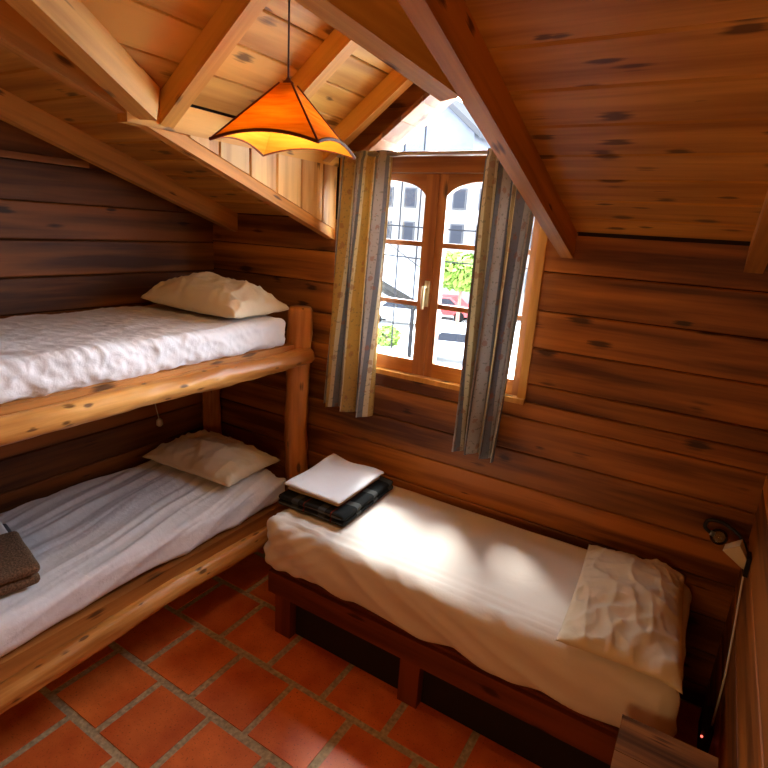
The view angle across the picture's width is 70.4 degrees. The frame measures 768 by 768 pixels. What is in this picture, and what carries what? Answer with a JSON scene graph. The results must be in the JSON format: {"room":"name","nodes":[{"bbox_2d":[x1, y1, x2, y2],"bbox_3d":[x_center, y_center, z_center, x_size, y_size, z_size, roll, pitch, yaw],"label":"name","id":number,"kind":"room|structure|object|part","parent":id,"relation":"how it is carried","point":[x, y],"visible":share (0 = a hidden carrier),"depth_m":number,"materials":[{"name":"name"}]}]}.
{"room":"cabin bedroom","nodes":[
{"label":"cabin bedroom","id":0,"kind":"room"},
{"bbox_2d":[0,120,213,512],"bbox_3d":[-2.231,-0.319,1.878,0.117,3.508,4.300,13,18,29],"label":"wall","id":1,"kind":"structure","parent":0,"point":[73,239],"depth_m":2.85,"materials":[{"name":"brown wood"}]},
{"bbox_2d":[0,149,88,167],"bbox_3d":[-2.373,-0.753,1.319,0.022,0.030,3.400,13,18,29],"label":"trim","id":2,"kind":"structure","parent":1,"relation":"attached to","point":[3,153],"depth_m":2.54,"materials":[{"name":"brown wood"}]},
{"bbox_2d":[155,404,162,426],"bbox_3d":[-1.386,0.021,3.312,0.039,0.505,0.057,13,18,29],"label":"switch","id":3,"kind":"object","parent":1,"relation":"attached to","point":[159,422],"visible":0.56,"depth_m":3.37,"materials":[{"name":"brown plastic"}]},
{"bbox_2d":[80,0,392,128],"bbox_3d":[-0.326,-1.171,1.550,1.329,0.595,2.744,13,18,29],"label":"ceiling","id":4,"kind":"structure","parent":0,"point":[157,34],"depth_m":1.97,"materials":[{"name":"brown wood"}]},
{"bbox_2d":[209,0,355,159],"bbox_3d":[-0.320,-1.061,1.823,0.383,0.520,0.383,7,16,13],"label":"pendant lamp","id":5,"kind":"object","parent":4,"relation":"hanging from","point":[282,119],"visible":1,"depth_m":1.79,"materials":[{"name":"orange fabric"}]},
{"bbox_3d":[-0.356,-0.888,1.767,0.372,0.203,0.164,7,16,13],"label":"shade panel","id":6,"kind":"part","parent":5,"relation":"part of","materials":[{"name":"orange fabric"}]},
{"bbox_3d":[-0.313,-1.166,1.793,0.006,0.302,0.006,13,18,29],"label":"cord","id":7,"kind":"part","parent":5,"relation":"part of","materials":[{"name":"brown plastic"}]},
{"bbox_3d":[-0.229,-0.901,1.841,0.164,0.203,0.372,7,16,13],"label":"shade panel","id":8,"kind":"part","parent":5,"relation":"part of","materials":[{"name":"orange fabric"}]},
{"bbox_2d":[188,105,337,229],"bbox_3d":[-0.534,-0.948,2.495,0.028,0.431,1.247,13,18,29],"label":"wall","id":9,"kind":"structure","parent":0,"point":[312,185],"depth_m":2.61,"materials":[{"name":"brown wood"}]},
{"bbox_2d":[214,138,253,148],"bbox_3d":[-0.649,-1.018,2.292,0.056,0.022,0.217,13,18,29],"label":"wall plate","id":10,"kind":"object","parent":9,"relation":"attached to","point":[226,140],"depth_m":2.27,"materials":[{"name":"brown wood"}]},
{"bbox_2d":[275,150,338,166],"bbox_3d":[-0.391,-1.135,2.693,0.056,0.057,0.485,13,18,29],"label":"wall plate","id":11,"kind":"object","parent":9,"relation":"attached to","point":[310,155],"depth_m":2.69,"materials":[{"name":"brown wood"}]},
{"bbox_2d":[291,29,358,99],"bbox_3d":[-0.320,-1.220,2.213,0.658,0.512,0.060,13,18,29],"label":"rafter","id":12,"kind":"object","parent":11,"relation":"on","point":[336,48],"visible":0.31,"depth_m":2.13,"materials":[{"name":"brown wood"}]},
{"bbox_2d":[323,69,412,162],"bbox_3d":[-0.068,-1.317,2.610,0.658,0.512,0.060,13,18,29],"label":"rafter","id":13,"kind":"object","parent":11,"relation":"on","point":[394,84],"visible":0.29,"depth_m":2.58,"materials":[{"name":"brown wood"}]},
{"bbox_2d":[0,547,701,767],"bbox_3d":[-0.988,1.651,1.512,3.320,0.120,4.400,13,18,29],"label":"floor","id":14,"kind":"structure","parent":0,"point":[208,679],"depth_m":2.32,"materials":[{"name":"tile"}]},
{"bbox_2d":[0,305,314,714],"bbox_3d":[-1.364,0.447,2.591,0.954,1.556,2.238,13,18,29],"label":"bunk bed","id":15,"kind":"object","parent":14,"relation":"on","point":[71,641],"visible":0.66,"depth_m":2.38,"materials":[{"name":"brown wood"}]},
{"bbox_3d":[-1.058,1.003,2.489,0.117,0.113,2.165,13,18,29],"label":"rail","id":16,"kind":"part","parent":15,"relation":"part of","materials":[{"name":"brown wood"}]},
{"bbox_2d":[0,460,285,657],"bbox_3d":[-1.417,0.730,2.669,0.844,0.187,1.930,13,18,29],"label":"mattress","id":17,"kind":"object","parent":15,"relation":"on","point":[88,539],"visible":0.77,"depth_m":2.60,"materials":[{"name":"white fabric"}]},
{"bbox_2d":[3,524,11,531],"bbox_3d":[-1.747,0.685,2.362,0.190,0.036,0.232,18,21,40],"label":"folded cloth","id":18,"kind":"object","parent":17,"relation":"on","point":[7,528],"visible":0.23,"depth_m":2.45,"materials":[{"name":"grey fabric"}]},
{"bbox_2d":[0,521,7,534],"bbox_3d":[-1.752,0.653,2.351,0.162,0.028,0.194,18,21,40],"label":"sheet","id":19,"kind":"object","parent":18,"relation":"on","point":[3,530],"visible":0.67,"depth_m":2.38,"materials":[{"name":"white fabric"}]},
{"bbox_2d":[0,531,39,596],"bbox_3d":[-1.612,0.739,2.088,0.340,0.104,0.439,18,21,41],"label":"towel","id":20,"kind":"object","parent":17,"relation":"on","point":[19,569],"visible":1,"depth_m":2.12,"materials":[{"name":"brown fabric"}]},
{"bbox_2d":[142,429,280,486],"bbox_3d":[-1.032,0.401,3.265,0.690,0.180,0.440,12,18,26],"label":"pillow","id":21,"kind":"object","parent":17,"relation":"on","point":[218,458],"visible":1,"depth_m":3.15,"materials":[{"name":"beige fabric"}]},
{"bbox_2d":[0,304,285,403],"bbox_3d":[-1.365,-0.173,2.396,0.844,0.168,1.894,13,18,29],"label":"mattress","id":22,"kind":"object","parent":15,"relation":"on","point":[41,354],"visible":0.94,"depth_m":2.30,"materials":[{"name":"white fabric"}]},
{"bbox_2d":[141,271,288,318],"bbox_3d":[-0.917,-0.498,2.966,0.680,0.214,0.430,12,18,27],"label":"pillow","id":23,"kind":"object","parent":22,"relation":"on","point":[209,293],"visible":1,"depth_m":2.83,"materials":[{"name":"beige fabric"}]},
{"bbox_3d":[-0.998,0.052,2.218,0.116,0.118,2.165,13,18,29],"label":"rail","id":24,"kind":"part","parent":15,"relation":"part of","materials":[{"name":"brown wood"}]},
{"bbox_3d":[-1.156,0.235,3.665,0.126,1.400,0.123,-1,17,-18],"label":"post","id":25,"kind":"part","parent":15,"relation":"part of","materials":[{"name":"brown wood"}]},
{"bbox_3d":[-0.524,0.313,3.253,0.155,1.556,0.150,13,18,29],"label":"post","id":26,"kind":"part","parent":15,"relation":"part of","materials":[{"name":"brown wood"}]},
{"bbox_2d":[268,566,618,767],"bbox_3d":[0.353,1.177,2.608,1.760,0.358,0.720,13,18,29],"label":"bed","id":27,"kind":"object","parent":14,"relation":"on","point":[526,721],"visible":0.38,"depth_m":2.29,"materials":[{"name":"brown wood"}]},
{"bbox_3d":[-0.488,1.153,2.747,0.095,0.222,0.072,13,18,29],"label":"leg","id":28,"kind":"part","parent":27,"relation":"part of","materials":[{"name":"brown wood"}]},
{"bbox_3d":[-0.173,1.220,2.586,0.623,0.221,0.014,13,18,29],"label":"recessed panel","id":29,"kind":"part","parent":27,"relation":"part of","materials":[{"name":"black wood"}]},
{"bbox_3d":[0.123,1.294,2.394,0.095,0.222,0.072,13,18,29],"label":"leg","id":30,"kind":"part","parent":27,"relation":"part of","materials":[{"name":"brown wood"}]},
{"bbox_2d":[263,486,691,736],"bbox_3d":[0.359,0.876,2.511,1.842,0.292,0.763,13,18,29],"label":"mattress","id":31,"kind":"object","parent":27,"relation":"on","point":[499,594],"visible":0.68,"depth_m":2.27,"materials":[{"name":"beige fabric"}]},
{"bbox_2d":[278,476,392,526],"bbox_3d":[-0.240,0.562,2.846,0.403,0.068,0.502,12,18,27],"label":"blanket","id":32,"kind":"object","parent":31,"relation":"on","point":[341,515],"visible":0.42,"depth_m":2.68,"materials":[{"name":"fabric"}]},
{"bbox_2d":[288,476,379,506],"bbox_3d":[-0.256,0.515,2.851,0.318,0.021,0.395,12,18,28],"label":"sheet","id":33,"kind":"object","parent":32,"relation":"on","point":[289,487],"visible":0.14,"depth_m":2.71,"materials":[{"name":"beige fabric"}]},
{"bbox_2d":[284,453,383,503],"bbox_3d":[-0.251,0.487,2.842,0.343,0.039,0.431,12,18,28],"label":"sheet","id":34,"kind":"object","parent":33,"relation":"on","point":[334,479],"visible":1,"depth_m":2.81,"materials":[{"name":"white fabric"}]},
{"bbox_2d":[555,544,684,694],"bbox_3d":[0.951,0.820,2.112,0.400,0.123,0.735,12,18,27],"label":"pillow","id":35,"kind":"object","parent":31,"relation":"on","point":[625,609],"visible":1,"depth_m":1.98,"materials":[{"name":"beige fabric"}]},
{"bbox_3d":[0.509,1.376,2.192,0.788,0.221,0.014,13,18,29],"label":"recessed panel","id":36,"kind":"part","parent":27,"relation":"part of","materials":[{"name":"black wood"}]},
{"bbox_2d":[610,714,717,767],"bbox_3d":[0.729,1.388,1.546,0.262,0.580,0.442,13,18,29],"label":"side table","id":37,"kind":"object","parent":14,"relation":"on","point":[638,744],"visible":1,"depth_m":1.59,"materials":[{"name":"brown wood"}]},
{"bbox_2d":[0,0,767,241],"bbox_3d":[-0.802,-1.083,0.751,3.320,1.552,4.440,13,18,29],"label":"ceiling","id":38,"kind":"structure","parent":0,"point":[643,117],"depth_m":1.41,"materials":[{"name":"brown wood"}]},
{"bbox_2d":[0,88,237,231],"bbox_3d":[-1.924,-1.219,1.542,0.055,1.406,4.028,13,18,29],"label":"rafter","id":39,"kind":"object","parent":38,"relation":"attached to","point":[15,111],"visible":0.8,"depth_m":2.59,"materials":[{"name":"brown wood"}]},
{"bbox_2d":[0,0,335,239],"bbox_3d":[-1.289,-1.073,1.175,0.053,1.406,4.028,13,18,29],"label":"rafter","id":40,"kind":"object","parent":38,"relation":"attached to","point":[17,35],"visible":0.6,"depth_m":1.81,"materials":[{"name":"brown wood"}]},
{"bbox_2d":[5,0,159,119],"bbox_3d":[-0.907,-0.999,1.158,0.075,0.542,1.479,5,16,6],"label":"rafter","id":41,"kind":"object","parent":40,"relation":"attached to","point":[68,25],"visible":1,"depth_m":1.57,"materials":[{"name":"brown wood"}]},
{"bbox_2d":[117,104,232,138],"bbox_3d":[-0.788,-0.998,2.059,0.056,0.109,0.519,13,18,29],"label":"wall plate","id":42,"kind":"object","parent":38,"relation":"attached to","point":[196,122],"depth_m":2.09,"materials":[{"name":"brown wood"}]},
{"bbox_2d":[159,0,269,127],"bbox_3d":[-0.571,-1.123,1.815,0.658,0.512,0.060,13,18,29],"label":"rafter","id":43,"kind":"object","parent":42,"relation":"on","point":[232,19],"visible":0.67,"depth_m":1.81,"materials":[{"name":"brown wood"}]},
{"bbox_2d":[398,0,576,258],"bbox_3d":[-0.196,-0.823,0.544,0.053,1.406,4.028,13,18,29],"label":"rafter","id":44,"kind":"object","parent":38,"relation":"attached to","point":[448,29],"visible":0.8,"depth_m":1.35,"materials":[{"name":"brown wood"}]},
{"bbox_2d":[294,0,458,100],"bbox_3d":[-0.404,-0.884,0.868,1.479,0.542,0.075,-7,19,-34],"label":"rafter","id":45,"kind":"object","parent":44,"relation":"attached to","point":[382,28],"visible":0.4,"depth_m":1.17,"materials":[{"name":"brown wood"}]},
{"bbox_2d":[743,190,767,273],"bbox_3d":[0.388,-0.690,0.207,0.062,1.406,4.028,13,18,29],"label":"rafter","id":46,"kind":"object","parent":38,"relation":"attached to","point":[757,257],"visible":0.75,"depth_m":1.80,"materials":[{"name":"brown wood"}]},
{"bbox_2d":[213,158,767,706],"bbox_3d":[0.224,0.046,2.976,3.320,2.510,0.140,13,18,29],"label":"wall","id":47,"kind":"structure","parent":0,"point":[642,421],"depth_m":2.43,"materials":[{"name":"brown wood"}]},
{"bbox_2d":[339,83,486,157],"bbox_3d":[0.325,-1.338,2.555,1.334,0.530,0.210,13,18,29],"label":"window","id":48,"kind":"structure","parent":47,"relation":"in","point":[415,108],"depth_m":2.69,"materials":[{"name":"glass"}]},
{"bbox_2d":[336,150,487,156],"bbox_3d":[0.241,-1.081,2.558,1.154,0.024,0.067,13,18,29],"label":"curtain rod","id":49,"kind":"object","parent":48,"relation":"attached to","point":[459,152],"visible":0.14,"depth_m":2.54,"materials":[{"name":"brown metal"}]},
{"bbox_2d":[323,150,392,416],"bbox_3d":[-0.170,-0.503,2.901,0.366,1.378,0.091,13,18,29],"label":"curtain","id":50,"kind":"object","parent":49,"relation":"hanging from","point":[365,181],"visible":1,"depth_m":2.88,"materials":[{"name":"fabric"}]},
{"bbox_2d":[452,148,533,462],"bbox_3d":[0.514,-0.324,2.514,0.263,1.426,0.100,13,18,29],"label":"curtain","id":51,"kind":"object","parent":49,"relation":"hanging from","point":[505,220],"visible":0.88,"depth_m":2.51,"materials":[{"name":"fabric"}]},
{"bbox_2d":[339,156,547,404],"bbox_3d":[0.237,-0.554,2.767,1.145,1.112,0.148,13,18,29],"label":"window","id":52,"kind":"structure","parent":47,"relation":"in","point":[439,178],"depth_m":2.69,"materials":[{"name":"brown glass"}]},
{"bbox_3d":[-0.024,-0.140,3.048,0.435,0.075,0.040,13,18,29],"label":"rail","id":53,"kind":"part","parent":52,"relation":"part of","materials":[{"name":"brown wood"}]},
{"bbox_3d":[0.034,-1.026,2.795,0.435,0.101,0.040,13,18,29],"label":"arched rail","id":54,"kind":"part","parent":52,"relation":"part of","materials":[{"name":"brown wood"}]},
{"bbox_3d":[0.204,-0.450,2.757,0.026,0.140,0.054,13,18,29],"label":"handle","id":55,"kind":"part","parent":52,"relation":"part of","materials":[{"name":"gold metal"}]},
{"bbox_3d":[0.211,-0.035,2.926,1.145,0.026,0.122,13,18,29],"label":"sill","id":56,"kind":"part","parent":52,"relation":"part of","materials":[{"name":"brown wood"}]},
{"bbox_3d":[0.506,-0.918,2.523,0.440,0.101,0.040,13,18,29],"label":"arched rail","id":57,"kind":"part","parent":52,"relation":"part of","materials":[{"name":"brown wood"}]},
{"bbox_3d":[0.449,-0.032,2.776,0.440,0.075,0.040,13,18,29],"label":"rail","id":58,"kind":"part","parent":52,"relation":"part of","materials":[{"name":"brown wood"}]},
{"bbox_2d":[578,232,749,245],"bbox_3d":[1.198,-0.559,2.119,0.860,0.016,0.012,13,18,29],"label":"trim","id":59,"kind":"structure","parent":47,"relation":"attached to","point":[658,238],"depth_m":2.16,"materials":[{"name":"brown wood"}]},
{"bbox_2d":[702,472,767,767],"bbox_3d":[0.519,0.311,0.291,0.117,3.508,4.300,13,18,29],"label":"wall","id":60,"kind":"structure","parent":0,"point":[740,737],"depth_m":1.77,"materials":[{"name":"brown wood"}]},
{"bbox_2d":[697,704,713,752],"bbox_3d":[1.228,1.315,2.078,0.037,0.090,0.146,13,18,29],"label":"power adapter","id":61,"kind":"object","parent":60,"relation":"attached to","point":[705,730],"visible":0.99,"depth_m":2.04,"materials":[{"name":"black plastic"}]},
{"bbox_2d":[703,518,751,725],"bbox_3d":[1.330,0.913,2.135,0.113,0.644,0.435,6,16,8],"label":"wall lamp","id":62,"kind":"object","parent":60,"relation":"attached to","point":[738,551],"visible":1,"depth_m":2.07,"materials":[{"name":"beige plastic"}]},
{"bbox_3d":[1.379,0.629,2.241,0.068,0.068,0.068,13,18,29],"label":"clear bulb","id":63,"kind":"part","parent":62,"relation":"part of","materials":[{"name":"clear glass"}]},
{"bbox_3d":[1.385,0.606,2.185,0.050,0.075,0.198,-3,17,-22],"label":"arm","id":64,"kind":"part","parent":62,"relation":"part of","materials":[{"name":"black plastic"}]},
{"bbox_3d":[1.297,0.996,2.050,0.009,0.527,0.237,13,18,29],"label":"cord","id":65,"kind":"part","parent":62,"relation":"part of","materials":[{"name":"white plastic"}]},
{"bbox_3d":[1.354,0.648,2.083,0.096,0.099,0.065,16,20,37],"label":"lamp shade","id":66,"kind":"part","parent":62,"relation":"part of","materials":[{"name":"beige fabric"}]},
{"bbox_3d":[1.382,0.686,2.072,0.015,0.080,0.060,13,18,29],"label":"wall plate","id":67,"kind":"part","parent":62,"relation":"part of","materials":[{"name":"black plastic"}]},
{"label":"outside","id":68,"kind":"structure","parent":0,"visible":0},
{"bbox_2d":[385,254,527,268],"bbox_3d":[0.886,-2.174,8.830,16.021,0.373,0.043,14,19,32],"label":"power line","id":69,"kind":"object","parent":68,"point":[385,254],"visible":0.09,"depth_m":8.92,"materials":[{"name":"black metal"}]},
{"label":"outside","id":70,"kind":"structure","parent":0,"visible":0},
{"bbox_2d":[387,224,532,234],"bbox_3d":[0.917,-2.654,8.693,16.021,0.373,0.043,14,19,32],"label":"power line","id":71,"kind":"object","parent":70,"point":[387,224],"visible":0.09,"depth_m":8.79,"materials":[{"name":"black metal"}]},
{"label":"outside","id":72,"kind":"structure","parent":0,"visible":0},
{"bbox_2d":[377,315,520,377],"bbox_3d":[6.456,-3.538,33.237,67.000,0.200,56.800,13,18,29],"label":"ground","id":73,"kind":"structure","parent":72,"point":[403,326],"depth_m":26.24,"materials":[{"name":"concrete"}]},
{"bbox_2d":[377,324,402,345],"bbox_3d":[0.130,-2.230,25.226,1.455,1.143,1.324,13,18,29],"label":"bush","id":74,"kind":"object","parent":73,"relation":"on","point":[385,331],"visible":0.8,"depth_m":24.89,"materials":[{"name":"green plant"}]},
{"bbox_2d":[390,144,405,353],"bbox_3d":[0.182,-1.658,7.939,0.180,9.260,0.060,13,18,29],"label":"utility pole","id":75,"kind":"object","parent":73,"relation":"on","point":[404,144],"visible":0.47,"depth_m":7.90,"materials":[{"name":"black metal"}]},
{"bbox_2d":[381,244,419,357],"bbox_3d":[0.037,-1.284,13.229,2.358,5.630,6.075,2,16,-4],"label":"carport","id":76,"kind":"object","parent":73,"relation":"on","point":[405,269],"visible":0.11,"depth_m":11.99,"materials":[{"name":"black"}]},
{"bbox_3d":[0.702,-0.950,14.913,0.111,4.150,0.111,-8,20,-35],"label":"post","id":77,"kind":"part","parent":76,"relation":"part of","materials":[{"name":"black"}]},
{"bbox_2d":[379,302,441,322],"bbox_3d":[1.082,-4.158,31.177,4.250,1.446,1.680,8,17,16],"label":"car","id":78,"kind":"object","parent":73,"relation":"on","point":[402,312],"visible":0.24,"depth_m":30.48,"materials":[{"name":"grey paint"}]},
{"bbox_2d":[408,125,426,356],"bbox_3d":[0.457,-1.659,8.006,0.180,9.260,0.060,13,18,29],"label":"utility pole","id":79,"kind":"object","parent":73,"relation":"on","point":[426,125],"visible":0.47,"depth_m":7.95,"materials":[{"name":"black metal"}]},
{"bbox_2d":[405,324,465,358],"bbox_3d":[3.167,-1.620,22.745,4.250,1.446,1.680,7,16,13],"label":"car","id":80,"kind":"object","parent":73,"relation":"on","point":[451,338],"visible":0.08,"depth_m":22.03,"materials":[{"name":"grey paint"}]},
{"bbox_2d":[401,100,490,150],"bbox_3d":[6.425,-17.750,52.021,8.400,16.800,9.000,13,18,29],"label":"house","id":81,"kind":"structure","parent":73,"relation":"on","point":[454,128],"depth_m":46.80,"materials":[{"name":"white paint"}]},
{"bbox_2d":[419,250,473,324],"bbox_3d":[3.516,-4.030,25.795,4.521,4.459,2.237,13,18,29],"label":"tree","id":82,"kind":"object","parent":73,"relation":"on","point":[457,277],"visible":0.46,"depth_m":24.87,"materials":[{"name":"green plant"}]},
{"bbox_3d":[3.523,-3.562,25.903,0.222,3.503,0.222,-8,20,-35],"label":"stem","id":83,"kind":"part","parent":82,"relation":"part of","materials":[{"name":"white"}]},
{"bbox_2d":[440,294,468,322],"bbox_3d":[3.687,-4.849,34.191,4.250,1.446,1.680,10,17,21],"label":"car","id":84,"kind":"object","parent":73,"relation":"on","point":[446,299],"visible":0.25,"depth_m":33.20,"materials":[{"name":"red paint"}]},
{"bbox_2d":[381,181,534,322],"bbox_3d":[3.732,-11.271,40.746,20.000,10.200,8.100,13,18,29],"label":"apartment building","id":85,"kind":"structure","parent":73,"relation":"on","point":[465,202],"depth_m":36.50,"materials":[{"name":"white paint"}]},
{"bbox_3d":[0.074,-10.856,38.282,0.750,1.100,0.022,13,18,29],"label":"pane","id":86,"kind":"part","parent":85,"relation":"part of","materials":[{"name":"black"}]},
{"bbox_3d":[0.210,-12.968,37.680,0.750,1.100,0.022,13,18,29],"label":"pane","id":87,"kind":"part","parent":85,"relation":"part of","materials":[{"name":"black glass"}]},
{"bbox_3d":[1.619,-10.503,37.390,0.750,1.100,0.022,13,18,29],"label":"pane","id":88,"kind":"part","parent":85,"relation":"part of","materials":[{"name":"black"}]},
{"bbox_3d":[1.755,-12.614,36.788,0.750,1.100,0.022,13,18,29],"label":"pane","id":89,"kind":"part","parent":85,"relation":"part of","materials":[{"name":"black"}]},
{"bbox_3d":[4.708,-9.795,35.607,0.750,1.100,0.022,13,18,29],"label":"pane","id":90,"kind":"part","parent":85,"relation":"part of","materials":[{"name":"black"}]},
{"bbox_3d":[4.845,-11.907,35.005,0.750,1.100,0.022,13,18,29],"label":"pane","id":91,"kind":"part","parent":85,"relation":"part of","materials":[{"name":"black glass"}]}
]}

